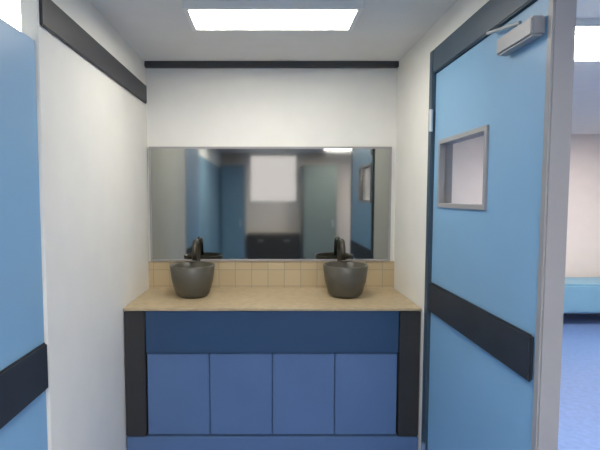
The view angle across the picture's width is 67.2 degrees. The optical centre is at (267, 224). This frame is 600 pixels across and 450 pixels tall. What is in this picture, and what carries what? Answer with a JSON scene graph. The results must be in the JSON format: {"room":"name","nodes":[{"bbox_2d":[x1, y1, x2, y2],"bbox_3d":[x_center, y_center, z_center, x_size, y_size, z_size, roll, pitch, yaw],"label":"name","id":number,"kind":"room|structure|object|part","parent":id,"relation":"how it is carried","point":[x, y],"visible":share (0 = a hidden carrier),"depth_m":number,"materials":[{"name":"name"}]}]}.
{"room":"public restroom","nodes":[
{"label":"public restroom","id":0,"kind":"room"},
{"bbox_2d":[40,0,148,449],"bbox_3d":[-0.755,0.241,2.125,0.050,2.345,1.270,0,4,0],"label":"wall","id":1,"kind":"structure","parent":0,"point":[95,129],"depth_m":1.87,"materials":[{"name":"white paint"}]},
{"bbox_2d":[0,18,47,449],"bbox_3d":[-0.748,0.457,1.068,0.059,2.030,0.832,0,4,0],"label":"door","id":2,"kind":"structure","parent":1,"relation":"in","point":[23,349],"depth_m":1.32,"materials":[{"name":"blue paint"}]},
{"bbox_2d":[20,0,52,449],"bbox_3d":[-0.753,0.283,1.484,0.054,2.345,0.014,0,4,0],"label":"trim","id":3,"kind":"structure","parent":1,"relation":"attached to","point":[29,9],"depth_m":1.45,"materials":[{"name":"white paint"}]},
{"bbox_2d":[39,0,146,103],"bbox_3d":[-0.724,-0.731,2.047,0.012,0.105,1.240,0,4,0],"label":"trim","id":4,"kind":"structure","parent":1,"relation":"attached to","point":[52,18],"depth_m":1.78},
{"bbox_2d":[146,68,397,260],"bbox_3d":[0.017,0.197,2.808,1.693,2.345,0.100,0,4,0],"label":"wall","id":5,"kind":"structure","parent":0,"point":[186,107],"depth_m":2.70,"materials":[{"name":"white paint"}]},
{"bbox_2d":[149,147,391,260],"bbox_3d":[0.014,-0.126,2.728,1.458,0.690,0.020,0,4,0],"label":"wall mirror","id":6,"kind":"object","parent":5,"relation":"attached to","point":[240,203],"visible":1,"depth_m":2.72,"materials":[{"name":"grey mirror"}]},
{"bbox_2d":[144,61,398,67],"bbox_3d":[0.021,-0.951,2.669,1.503,0.035,0.030,0,4,0],"label":"trim","id":7,"kind":"structure","parent":5,"relation":"attached to","point":[147,64],"depth_m":2.65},
{"bbox_2d":[149,261,393,287],"bbox_3d":[0.021,0.303,2.759,1.501,0.164,0.012,0,4,0],"label":"backsplash","id":8,"kind":"structure","parent":5,"relation":"attached to","point":[227,274],"depth_m":2.75,"materials":[{"name":"beige tile"}]},
{"bbox_2d":[89,0,599,133],"bbox_3d":[1.400,-0.935,1.373,7.800,0.100,9.060,0,4,0],"label":"ceiling","id":9,"kind":"structure","parent":0,"point":[157,30],"depth_m":2.29,"materials":[{"name":"grey paint"}]},
{"bbox_2d":[0,0,20,30],"bbox_3d":[-1.120,-0.907,1.946,0.660,0.030,0.750,0,4,0],"label":"recessed light","id":10,"kind":"object","parent":9,"relation":"in","point":[9,9],"visible":0.08,"depth_m":1.90,"materials":[{"name":"white paint"}]},
{"bbox_2d":[182,1,363,30],"bbox_3d":[0.020,-0.908,1.966,0.740,0.030,0.260,0,4,0],"label":"recessed light","id":11,"kind":"object","parent":9,"relation":"in","point":[201,15],"visible":1,"depth_m":1.93,"materials":[{"name":"glowing white light panel"}]},
{"bbox_2d":[189,10,356,28],"bbox_3d":[0.020,-0.909,1.966,0.700,0.020,0.220,0,4,0],"label":"diffuser","id":12,"kind":"object","parent":11,"relation":"attached to","point":[198,19],"depth_m":1.97,"materials":[{"name":"white plastic"}]},
{"bbox_2d":[574,18,599,61],"bbox_3d":[1.750,-0.929,2.295,0.800,0.030,0.550,0,4,0],"label":"recessed light","id":13,"kind":"object","parent":9,"relation":"in","point":[587,35],"visible":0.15,"depth_m":2.24,"materials":[{"name":"white paint"}]},
{"bbox_2d":[394,0,488,449],"bbox_3d":[0.803,0.249,2.013,0.060,2.345,1.495,0,4,0],"label":"wall","id":14,"kind":"structure","parent":0,"point":[413,72],"depth_m":2.34,"materials":[{"name":"white paint"}]},
{"bbox_2d":[421,0,576,449],"bbox_3d":[0.785,0.327,1.730,0.096,2.225,0.920,0,4,0],"label":"door","id":15,"kind":"structure","parent":14,"relation":"in","point":[501,83],"depth_m":1.52,"materials":[{"name":"paint"}]},
{"bbox_3d":[0.799,-0.217,1.815,0.061,0.300,0.450,0,4,0],"label":"vision panel frame","id":16,"kind":"part","parent":15,"relation":"part of","materials":[{"name":"grey metal"}]},
{"bbox_3d":[0.799,-0.217,1.815,0.006,0.264,0.414,0,4,0],"label":"vision panel","id":17,"kind":"part","parent":15,"relation":"part of","materials":[{"name":"clear glass"}]},
{"bbox_3d":[0.753,-0.626,1.440,0.012,0.057,0.197,0,4,-1],"label":"closer arm","id":18,"kind":"part","parent":15,"relation":"part of","materials":[{"name":"metal"}]},
{"bbox_3d":[0.801,0.356,1.286,0.064,2.225,0.030,0,4,0],"label":"post","id":19,"kind":"part","parent":15,"relation":"part of","materials":[{"name":"grey metal"}]},
{"bbox_2d":[558,314,599,449],"bbox_3d":[1.400,1.505,1.530,7.800,0.100,9.060,0,4,0],"label":"floor","id":20,"kind":"structure","parent":0,"point":[579,408],"depth_m":3.71,"materials":[{"name":"blue plastic"}]},
{"bbox_2d":[124,311,420,449],"bbox_3d":[0.021,0.902,2.545,1.495,0.973,0.508,0,4,0],"label":"vanity unit","id":21,"kind":"object","parent":20,"relation":"on","point":[195,380],"visible":0.89,"depth_m":2.29,"materials":[{"name":"blue laminate"}]},
{"bbox_3d":[-0.674,0.742,2.536,0.104,0.653,0.506,0,4,0],"label":"panel","id":22,"kind":"part","parent":21,"relation":"part of","materials":[{"name":"grey laminate"}]},
{"bbox_3d":[-0.457,0.865,2.309,0.315,0.424,0.022,0,4,0],"label":"cabinet door","id":23,"kind":"part","parent":21,"relation":"part of","materials":[{"name":"blue laminate"}]},
{"bbox_3d":[-0.138,0.865,2.309,0.315,0.424,0.022,0,4,0],"label":"cabinet door","id":24,"kind":"part","parent":21,"relation":"part of","materials":[{"name":"blue laminate"}]},
{"bbox_2d":[123,288,421,310],"bbox_3d":[0.021,0.408,2.514,1.499,0.014,0.514,0,4,0],"label":"countertop","id":25,"kind":"structure","parent":21,"relation":"on","point":[152,299],"depth_m":2.42,"materials":[{"name":"beige stone"}]},
{"bbox_2d":[170,261,214,298],"bbox_3d":[-0.425,0.310,2.535,0.252,0.179,0.252,0,4,0],"label":"basin","id":26,"kind":"object","parent":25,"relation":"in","point":[190,279],"visible":1,"depth_m":2.45,"materials":[{"name":"grey ceramic"}]},
{"bbox_2d":[192,239,199,260],"bbox_3d":[-0.392,0.236,2.670,0.113,0.310,0.159,0,4,0],"label":"tap","id":27,"kind":"object","parent":25,"relation":"on","point":[196,244],"visible":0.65,"depth_m":2.61,"materials":[{"name":"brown metal"}]},
{"bbox_2d":[337,239,345,260],"bbox_3d":[0.468,0.236,2.670,0.113,0.310,0.159,0,4,0],"label":"tap","id":28,"kind":"object","parent":25,"relation":"on","point":[341,251],"visible":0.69,"depth_m":2.61,"materials":[{"name":"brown metal"}]},
{"bbox_2d":[323,261,367,298],"bbox_3d":[0.435,0.310,2.535,0.252,0.179,0.252,0,4,0],"label":"basin","id":29,"kind":"object","parent":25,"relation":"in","point":[343,279],"visible":1,"depth_m":2.45,"materials":[{"name":"grey ceramic"}]},
{"bbox_3d":[0.181,0.865,2.309,0.315,0.424,0.022,0,4,0],"label":"cabinet door","id":30,"kind":"part","parent":21,"relation":"part of","materials":[{"name":"blue laminate"}]},
{"bbox_3d":[0.500,0.865,2.309,0.315,0.424,0.022,0,4,0],"label":"cabinet door","id":31,"kind":"part","parent":21,"relation":"part of","materials":[{"name":"blue laminate"}]},
{"bbox_3d":[0.717,0.742,2.536,0.104,0.653,0.506,0,4,0],"label":"panel","id":32,"kind":"part","parent":21,"relation":"part of","materials":[{"name":"grey laminate"}]},
{"bbox_2d":[564,277,599,312],"bbox_3d":[4.025,0.941,5.612,2.250,0.500,0.520,0,4,0],"label":"bench","id":33,"kind":"object","parent":20,"relation":"on","point":[581,294],"visible":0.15,"depth_m":5.35,"materials":[{"name":"blue plastic"}]},
{"bbox_2d":[563,134,599,313],"bbox_3d":[1.400,-0.003,5.922,7.800,2.345,0.100,0,4,0],"label":"wall","id":34,"kind":"structure","parent":0,"point":[583,221],"depth_m":5.86,"materials":[{"name":"beige paint"}]}
]}

